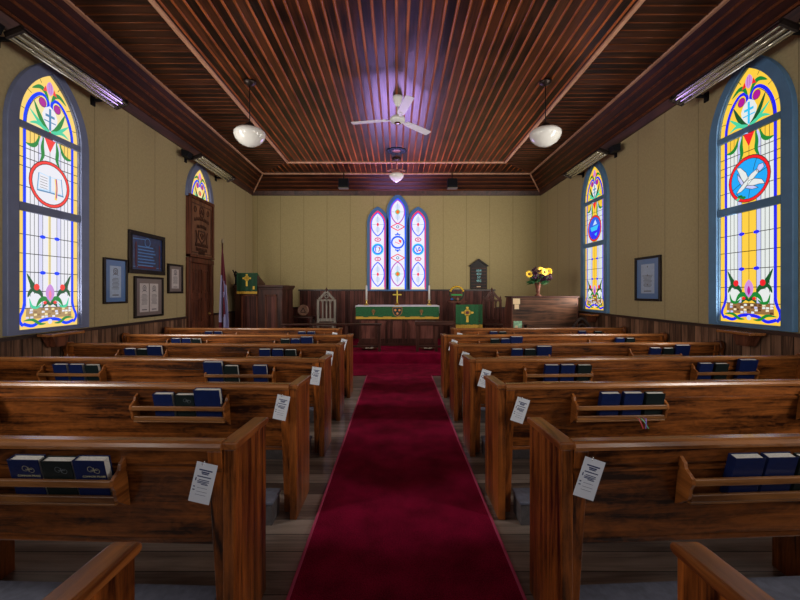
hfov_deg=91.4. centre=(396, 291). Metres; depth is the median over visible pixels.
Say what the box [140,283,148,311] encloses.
print
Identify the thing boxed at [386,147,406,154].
rosette
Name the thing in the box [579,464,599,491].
print
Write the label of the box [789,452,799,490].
book
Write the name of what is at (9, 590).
kneeler
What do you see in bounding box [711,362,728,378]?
book
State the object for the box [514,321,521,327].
booklet
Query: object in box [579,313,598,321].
wall shelf
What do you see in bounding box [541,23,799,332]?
wall
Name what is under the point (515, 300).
paper note
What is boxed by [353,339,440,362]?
platform
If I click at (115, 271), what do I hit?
print
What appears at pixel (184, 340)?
book
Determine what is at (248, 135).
pendant lamp
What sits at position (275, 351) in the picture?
book
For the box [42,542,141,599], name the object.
pew
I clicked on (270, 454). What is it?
kneeler
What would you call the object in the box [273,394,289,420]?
card
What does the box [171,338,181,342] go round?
book
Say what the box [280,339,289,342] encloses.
book
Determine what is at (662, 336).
pew
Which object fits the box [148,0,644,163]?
trim
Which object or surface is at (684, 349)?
book
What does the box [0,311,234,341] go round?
trim
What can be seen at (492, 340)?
book
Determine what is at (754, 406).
pew
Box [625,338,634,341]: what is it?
book
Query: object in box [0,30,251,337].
wall
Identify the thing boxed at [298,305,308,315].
round plaque
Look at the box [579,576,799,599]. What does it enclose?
kneeler
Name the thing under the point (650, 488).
pew
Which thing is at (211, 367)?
book
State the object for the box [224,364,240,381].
book
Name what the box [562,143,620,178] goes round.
heater
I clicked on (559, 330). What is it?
pew
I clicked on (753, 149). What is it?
window
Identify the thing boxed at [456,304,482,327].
cloth
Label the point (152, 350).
book
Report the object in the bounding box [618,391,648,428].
book
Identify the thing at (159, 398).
book
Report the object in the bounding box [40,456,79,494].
book
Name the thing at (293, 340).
book
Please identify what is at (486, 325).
chair
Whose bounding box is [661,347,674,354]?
book
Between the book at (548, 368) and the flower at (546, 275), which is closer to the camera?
the book at (548, 368)
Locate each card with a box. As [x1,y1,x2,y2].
[188,460,217,504]
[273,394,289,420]
[310,366,321,384]
[326,351,333,365]
[459,351,469,365]
[477,369,490,387]
[510,397,529,423]
[573,456,605,500]
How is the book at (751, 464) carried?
on the pew at (650, 488)
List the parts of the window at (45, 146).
stained glass, sash frame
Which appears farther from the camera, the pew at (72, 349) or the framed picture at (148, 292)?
the framed picture at (148, 292)
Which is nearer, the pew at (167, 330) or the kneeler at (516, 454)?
the kneeler at (516, 454)
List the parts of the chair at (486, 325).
seat, leg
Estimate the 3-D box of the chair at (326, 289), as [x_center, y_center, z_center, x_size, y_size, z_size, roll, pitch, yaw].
[-1.660,0.540,9.055,0.480,1.310,0.450,0,0,0]
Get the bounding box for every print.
[110,266,120,297]
[134,238,158,268]
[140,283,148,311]
[150,284,157,310]
[172,269,178,288]
[192,469,211,495]
[275,399,286,415]
[514,401,525,417]
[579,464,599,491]
[641,263,653,292]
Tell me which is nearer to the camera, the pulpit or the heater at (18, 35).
the heater at (18, 35)
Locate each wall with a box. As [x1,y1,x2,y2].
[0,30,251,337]
[252,196,540,338]
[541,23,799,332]
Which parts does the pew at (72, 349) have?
panel, rail, backrest, panel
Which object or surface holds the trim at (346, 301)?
attached to the wall at (302, 242)
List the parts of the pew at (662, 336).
panel, backrest, rail, panel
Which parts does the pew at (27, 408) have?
backrest, rail, seat, panel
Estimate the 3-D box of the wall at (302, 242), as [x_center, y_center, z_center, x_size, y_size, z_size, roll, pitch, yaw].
[0.000,-0.568,10.120,7.440,3.935,0.100,0,0,0]
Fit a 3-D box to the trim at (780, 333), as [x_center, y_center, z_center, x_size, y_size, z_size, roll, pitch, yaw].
[3.700,0.400,3.735,0.040,0.035,12.670,0,0,0]
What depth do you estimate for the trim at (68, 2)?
5.92 m
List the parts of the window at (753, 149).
sash frame, stained glass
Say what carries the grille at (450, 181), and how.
attached to the loudspeaker at (452, 183)
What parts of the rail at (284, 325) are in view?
rail, rail, post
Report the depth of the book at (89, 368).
3.32 m
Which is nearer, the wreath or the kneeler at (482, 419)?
the kneeler at (482, 419)
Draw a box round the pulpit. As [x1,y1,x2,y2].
[233,275,294,327]
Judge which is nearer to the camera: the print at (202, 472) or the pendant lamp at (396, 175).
the print at (202, 472)
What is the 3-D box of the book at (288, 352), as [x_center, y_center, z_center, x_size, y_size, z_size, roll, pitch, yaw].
[-1.138,0.696,4.212,0.115,0.167,0.071,0,0,2]
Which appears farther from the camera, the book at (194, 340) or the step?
the step
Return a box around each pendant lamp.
[233,78,265,147]
[388,157,404,181]
[529,78,561,147]
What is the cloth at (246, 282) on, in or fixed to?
hanging from the pulpit
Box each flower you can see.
[526,271,535,281]
[531,272,538,280]
[532,266,539,281]
[539,274,545,281]
[541,273,552,281]
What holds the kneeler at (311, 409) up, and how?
on the floor
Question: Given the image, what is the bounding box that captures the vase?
[535,282,541,295]
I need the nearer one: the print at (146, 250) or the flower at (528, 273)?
the print at (146, 250)
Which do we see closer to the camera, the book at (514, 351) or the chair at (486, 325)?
the book at (514, 351)
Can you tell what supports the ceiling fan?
hanging from the ceiling
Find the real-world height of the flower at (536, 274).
0.231 m
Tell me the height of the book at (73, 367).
0.171 m
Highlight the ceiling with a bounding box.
[0,0,799,190]
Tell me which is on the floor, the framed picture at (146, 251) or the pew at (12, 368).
the pew at (12, 368)
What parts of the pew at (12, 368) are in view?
backrest, rail, panel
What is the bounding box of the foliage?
[525,275,549,284]
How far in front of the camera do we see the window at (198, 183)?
7.33 m
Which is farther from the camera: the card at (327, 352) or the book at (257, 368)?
the card at (327, 352)
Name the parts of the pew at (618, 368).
panel, rail, backrest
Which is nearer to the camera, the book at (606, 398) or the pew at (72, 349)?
the book at (606, 398)
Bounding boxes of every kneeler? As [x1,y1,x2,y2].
[0,581,216,599]
[266,436,311,458]
[266,488,280,525]
[309,407,313,422]
[480,407,484,422]
[481,435,529,458]
[512,488,529,524]
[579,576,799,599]
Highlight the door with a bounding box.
[186,257,213,327]
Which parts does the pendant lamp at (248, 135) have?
lamp shade, cord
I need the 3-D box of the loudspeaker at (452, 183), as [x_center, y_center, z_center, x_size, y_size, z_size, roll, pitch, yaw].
[1.370,-2.748,9.596,0.240,0.426,0.188,0,0,0]
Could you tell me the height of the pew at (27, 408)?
0.850 m
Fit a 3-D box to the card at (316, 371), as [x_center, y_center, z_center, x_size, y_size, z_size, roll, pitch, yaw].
[-0.679,0.704,3.280,0.099,0.164,0.013,0,0,-4]
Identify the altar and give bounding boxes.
[357,319,435,345]
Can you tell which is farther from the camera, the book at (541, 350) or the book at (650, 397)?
the book at (541, 350)
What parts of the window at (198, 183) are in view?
stained glass, sash frame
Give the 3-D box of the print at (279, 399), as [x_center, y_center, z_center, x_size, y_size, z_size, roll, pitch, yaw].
[-0.701,0.698,2.364,0.059,0.096,0.001,12,0,0]
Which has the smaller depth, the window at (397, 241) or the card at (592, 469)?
the card at (592, 469)
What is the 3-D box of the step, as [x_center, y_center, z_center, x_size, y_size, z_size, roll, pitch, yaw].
[0.000,1.393,7.037,7.200,0.012,1.065,0,0,0]
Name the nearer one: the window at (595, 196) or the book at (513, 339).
the book at (513, 339)
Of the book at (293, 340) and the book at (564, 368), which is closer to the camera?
the book at (564, 368)
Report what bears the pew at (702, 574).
on the floor
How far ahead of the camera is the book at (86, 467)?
1.44 m
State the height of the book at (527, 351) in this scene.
0.167 m
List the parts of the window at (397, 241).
casing, stained glass, stained glass, sill, casing, stained glass, casing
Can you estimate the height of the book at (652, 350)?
0.171 m
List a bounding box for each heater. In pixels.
[0,23,129,109]
[181,149,235,181]
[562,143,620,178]
[669,17,799,106]
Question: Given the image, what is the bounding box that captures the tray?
[448,301,466,302]
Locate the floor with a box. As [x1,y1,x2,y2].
[0,376,785,599]
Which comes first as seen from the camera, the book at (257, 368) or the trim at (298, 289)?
the book at (257, 368)
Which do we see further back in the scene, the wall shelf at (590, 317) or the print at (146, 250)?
the wall shelf at (590, 317)
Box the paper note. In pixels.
[513,298,519,303]
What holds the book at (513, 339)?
on the pew at (662, 336)
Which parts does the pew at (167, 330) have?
rail, backrest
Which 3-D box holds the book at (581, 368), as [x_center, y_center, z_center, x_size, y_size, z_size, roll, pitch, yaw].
[1.598,0.696,3.333,0.115,0.167,0.071,0,0,-3]
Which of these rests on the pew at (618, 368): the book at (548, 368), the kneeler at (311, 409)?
the book at (548, 368)
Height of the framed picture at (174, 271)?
0.487 m
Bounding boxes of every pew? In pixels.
[0,354,331,456]
[0,375,310,519]
[0,417,268,599]
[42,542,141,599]
[63,341,344,420]
[121,333,353,397]
[164,327,342,333]
[440,332,667,397]
[449,341,724,420]
[450,326,625,333]
[462,353,799,456]
[484,375,799,519]
[527,417,799,599]
[670,542,774,599]
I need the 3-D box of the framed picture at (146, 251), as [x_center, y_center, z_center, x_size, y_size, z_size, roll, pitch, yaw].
[-3.702,-0.567,5.806,0.034,0.607,0.830,0,0,0]
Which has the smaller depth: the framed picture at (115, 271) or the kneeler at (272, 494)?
the kneeler at (272, 494)
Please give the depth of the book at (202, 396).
2.35 m
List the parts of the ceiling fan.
blade, blade, blade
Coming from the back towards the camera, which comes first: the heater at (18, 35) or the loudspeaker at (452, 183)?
the loudspeaker at (452, 183)
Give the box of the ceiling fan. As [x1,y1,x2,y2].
[351,94,430,134]
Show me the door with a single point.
(199, 272)
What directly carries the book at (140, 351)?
in the pew at (72, 349)
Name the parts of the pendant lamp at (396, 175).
lamp shade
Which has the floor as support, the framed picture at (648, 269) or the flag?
the flag
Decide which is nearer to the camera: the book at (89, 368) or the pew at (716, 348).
the book at (89, 368)
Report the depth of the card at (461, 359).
4.20 m
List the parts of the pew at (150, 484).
seat, backrest, rail, panel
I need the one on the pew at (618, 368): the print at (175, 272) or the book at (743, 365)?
the book at (743, 365)
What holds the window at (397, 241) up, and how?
in the wall at (302, 242)
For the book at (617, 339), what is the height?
0.171 m
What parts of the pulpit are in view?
panel frame, panel, cornice, panel frame, panel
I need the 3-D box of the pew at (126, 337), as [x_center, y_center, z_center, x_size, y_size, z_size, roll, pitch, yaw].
[-2.136,0.975,5.382,3.080,0.850,0.525,0,0,2]
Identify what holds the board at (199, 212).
attached to the wall at (138, 176)
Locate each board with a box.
[186,193,214,259]
[469,259,487,288]
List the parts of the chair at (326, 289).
leg, leg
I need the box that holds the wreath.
[449,286,463,300]
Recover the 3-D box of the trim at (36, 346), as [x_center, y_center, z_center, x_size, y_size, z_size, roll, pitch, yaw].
[-3.711,0.932,3.735,0.018,0.935,12.670,0,0,0]
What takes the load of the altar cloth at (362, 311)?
hanging from the linens
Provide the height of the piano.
1.320 m
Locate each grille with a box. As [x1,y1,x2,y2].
[339,179,346,184]
[448,179,456,184]
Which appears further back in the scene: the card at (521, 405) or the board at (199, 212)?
the board at (199, 212)
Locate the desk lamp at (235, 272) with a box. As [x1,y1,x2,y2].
[232,270,237,284]
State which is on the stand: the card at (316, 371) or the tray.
the tray
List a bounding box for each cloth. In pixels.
[237,273,259,293]
[356,305,438,318]
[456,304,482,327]
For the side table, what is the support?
on the platform
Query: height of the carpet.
0.013 m
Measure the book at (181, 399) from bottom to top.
0.167 m
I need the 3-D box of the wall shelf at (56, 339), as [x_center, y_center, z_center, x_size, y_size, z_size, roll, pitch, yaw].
[-3.594,0.509,4.190,0.168,0.150,0.410,0,0,0]
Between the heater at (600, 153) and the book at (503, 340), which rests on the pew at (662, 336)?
the book at (503, 340)
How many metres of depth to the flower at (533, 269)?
7.64 m
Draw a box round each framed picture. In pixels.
[103,257,127,303]
[128,229,164,274]
[133,276,163,317]
[167,263,182,292]
[634,255,661,300]
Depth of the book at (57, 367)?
3.33 m
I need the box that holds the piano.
[503,296,578,327]
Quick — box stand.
[448,301,466,304]
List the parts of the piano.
panel, lid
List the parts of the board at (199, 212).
panel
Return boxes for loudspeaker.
[338,173,348,189]
[447,173,457,189]
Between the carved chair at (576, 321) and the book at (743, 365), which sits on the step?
the carved chair at (576, 321)
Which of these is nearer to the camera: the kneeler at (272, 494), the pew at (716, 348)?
the kneeler at (272, 494)
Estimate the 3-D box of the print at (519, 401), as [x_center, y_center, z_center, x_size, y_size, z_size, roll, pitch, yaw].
[0.747,0.714,2.364,0.059,0.096,0.001,18,0,0]
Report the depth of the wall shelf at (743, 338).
4.02 m
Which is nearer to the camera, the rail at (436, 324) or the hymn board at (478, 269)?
the rail at (436, 324)
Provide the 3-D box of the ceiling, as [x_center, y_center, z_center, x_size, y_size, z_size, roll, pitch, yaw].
[0.000,-2.762,3.735,7.440,0.454,12.670,0,0,0]
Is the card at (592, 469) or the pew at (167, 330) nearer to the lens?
the card at (592, 469)
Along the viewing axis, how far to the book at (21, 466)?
1.45 m
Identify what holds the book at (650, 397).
on the pew at (754, 406)
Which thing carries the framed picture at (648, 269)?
attached to the wall at (658, 177)
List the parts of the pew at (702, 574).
panel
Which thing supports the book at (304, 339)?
on the pew at (126, 337)
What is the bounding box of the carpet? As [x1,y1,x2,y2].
[286,375,526,599]
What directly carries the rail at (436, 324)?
on the platform
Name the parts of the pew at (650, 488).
panel, rail, backrest, seat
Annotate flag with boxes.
[219,238,228,327]
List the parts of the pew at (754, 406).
panel, seat, rail, backrest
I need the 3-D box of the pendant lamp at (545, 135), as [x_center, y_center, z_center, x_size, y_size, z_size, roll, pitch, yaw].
[2.075,-2.478,5.434,0.426,0.906,0.426,0,0,0]
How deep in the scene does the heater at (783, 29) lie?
3.94 m
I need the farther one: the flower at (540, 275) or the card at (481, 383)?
the flower at (540, 275)
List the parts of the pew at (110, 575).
panel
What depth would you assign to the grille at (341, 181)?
9.50 m
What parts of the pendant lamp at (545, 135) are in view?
lamp shade, cord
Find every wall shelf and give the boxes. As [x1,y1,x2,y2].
[37,331,84,346]
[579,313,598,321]
[716,329,765,346]
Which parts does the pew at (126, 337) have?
panel, rail, backrest, panel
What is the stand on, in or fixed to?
on the platform
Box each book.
[7,454,47,493]
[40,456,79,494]
[52,363,70,379]
[68,363,86,380]
[72,455,113,494]
[84,364,100,380]
[124,348,136,355]
[136,348,147,355]
[146,345,163,355]
[152,392,177,415]
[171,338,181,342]
[174,392,196,415]
[181,338,191,342]
[192,338,201,342]
[193,388,223,416]
[203,361,225,381]
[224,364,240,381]
[252,364,268,381]
[259,348,270,355]
[272,348,283,355]
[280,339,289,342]
[285,349,296,355]
[291,338,300,343]
[300,336,312,343]
[490,338,499,342]
[500,338,509,342]
[510,336,522,342]
[511,348,522,355]
[524,348,535,355]
[536,345,551,355]
[542,364,559,380]
[558,363,575,380]
[575,364,591,380]
[596,391,620,415]
[614,337,624,342]
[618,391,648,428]
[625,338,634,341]
[640,391,665,414]
[648,347,661,354]
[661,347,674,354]
[673,344,690,355]
[696,362,713,378]
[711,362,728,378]
[719,452,765,492]
[733,358,758,378]
[757,452,798,491]
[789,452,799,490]
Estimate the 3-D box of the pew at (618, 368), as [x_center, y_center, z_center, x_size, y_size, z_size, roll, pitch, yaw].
[2.142,0.975,3.585,3.080,0.850,0.524,0,0,-3]
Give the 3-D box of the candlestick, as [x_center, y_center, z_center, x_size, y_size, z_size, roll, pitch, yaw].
[0.740,0.074,8.840,0.110,0.452,0.110,0,0,0]
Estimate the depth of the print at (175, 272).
6.54 m
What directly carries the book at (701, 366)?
in the pew at (618, 368)
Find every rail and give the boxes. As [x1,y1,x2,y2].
[281,323,381,351]
[415,321,454,351]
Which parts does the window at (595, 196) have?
sash frame, stained glass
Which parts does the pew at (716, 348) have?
panel, backrest, rail, panel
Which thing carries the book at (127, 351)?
in the pew at (72, 349)
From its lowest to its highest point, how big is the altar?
0.884 m
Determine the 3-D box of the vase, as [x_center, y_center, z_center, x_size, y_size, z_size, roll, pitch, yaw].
[2.800,-0.059,7.720,0.140,0.275,0.140,0,0,0]
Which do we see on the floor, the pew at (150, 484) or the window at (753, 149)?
the pew at (150, 484)
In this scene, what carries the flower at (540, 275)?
in the vase
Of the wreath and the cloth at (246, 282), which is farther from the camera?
the wreath
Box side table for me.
[293,316,315,327]
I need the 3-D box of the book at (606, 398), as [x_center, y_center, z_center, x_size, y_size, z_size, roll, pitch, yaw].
[1.304,0.694,2.399,0.118,0.171,0.073,0,0,-3]
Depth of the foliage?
7.70 m
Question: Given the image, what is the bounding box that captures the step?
[353,363,440,375]
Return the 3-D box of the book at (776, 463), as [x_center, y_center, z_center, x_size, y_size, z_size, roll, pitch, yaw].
[1.443,0.694,1.490,0.118,0.171,0.073,0,0,-3]
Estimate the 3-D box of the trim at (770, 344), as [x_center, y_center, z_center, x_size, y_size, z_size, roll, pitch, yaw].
[3.711,0.908,3.735,0.018,0.983,12.670,0,0,0]
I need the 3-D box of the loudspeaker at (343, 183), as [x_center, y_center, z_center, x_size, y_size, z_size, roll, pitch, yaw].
[-1.300,-2.748,9.596,0.240,0.426,0.188,0,0,0]
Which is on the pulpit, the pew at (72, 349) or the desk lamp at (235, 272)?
the desk lamp at (235, 272)
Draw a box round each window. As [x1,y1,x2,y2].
[2,63,88,335]
[185,163,213,203]
[367,195,428,290]
[580,161,609,312]
[708,55,797,331]
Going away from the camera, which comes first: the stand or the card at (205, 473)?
the card at (205, 473)
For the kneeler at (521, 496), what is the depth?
2.37 m
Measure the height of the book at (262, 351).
0.171 m
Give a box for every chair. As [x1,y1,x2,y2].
[317,287,335,327]
[482,288,502,327]
[571,317,590,326]
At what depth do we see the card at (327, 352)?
4.20 m
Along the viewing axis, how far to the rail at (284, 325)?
7.81 m
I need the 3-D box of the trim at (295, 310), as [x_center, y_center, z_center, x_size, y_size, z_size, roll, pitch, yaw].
[0.000,0.805,10.060,7.400,0.780,0.020,0,0,0]
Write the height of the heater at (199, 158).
0.150 m
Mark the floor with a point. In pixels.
(286, 539)
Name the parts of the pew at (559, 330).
backrest, rail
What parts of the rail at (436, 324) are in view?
post, rail, rail, post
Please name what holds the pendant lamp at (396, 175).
hanging from the ceiling
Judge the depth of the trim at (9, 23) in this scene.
6.94 m
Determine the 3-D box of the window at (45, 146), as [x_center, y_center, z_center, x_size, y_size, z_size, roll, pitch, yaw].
[-3.695,-1.018,4.172,0.050,2.873,0.980,0,0,0]
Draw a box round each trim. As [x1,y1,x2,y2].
[0,6,799,195]
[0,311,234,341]
[0,312,234,356]
[63,0,729,191]
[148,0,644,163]
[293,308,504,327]
[298,289,495,290]
[300,291,493,337]
[578,311,799,337]
[578,313,799,354]

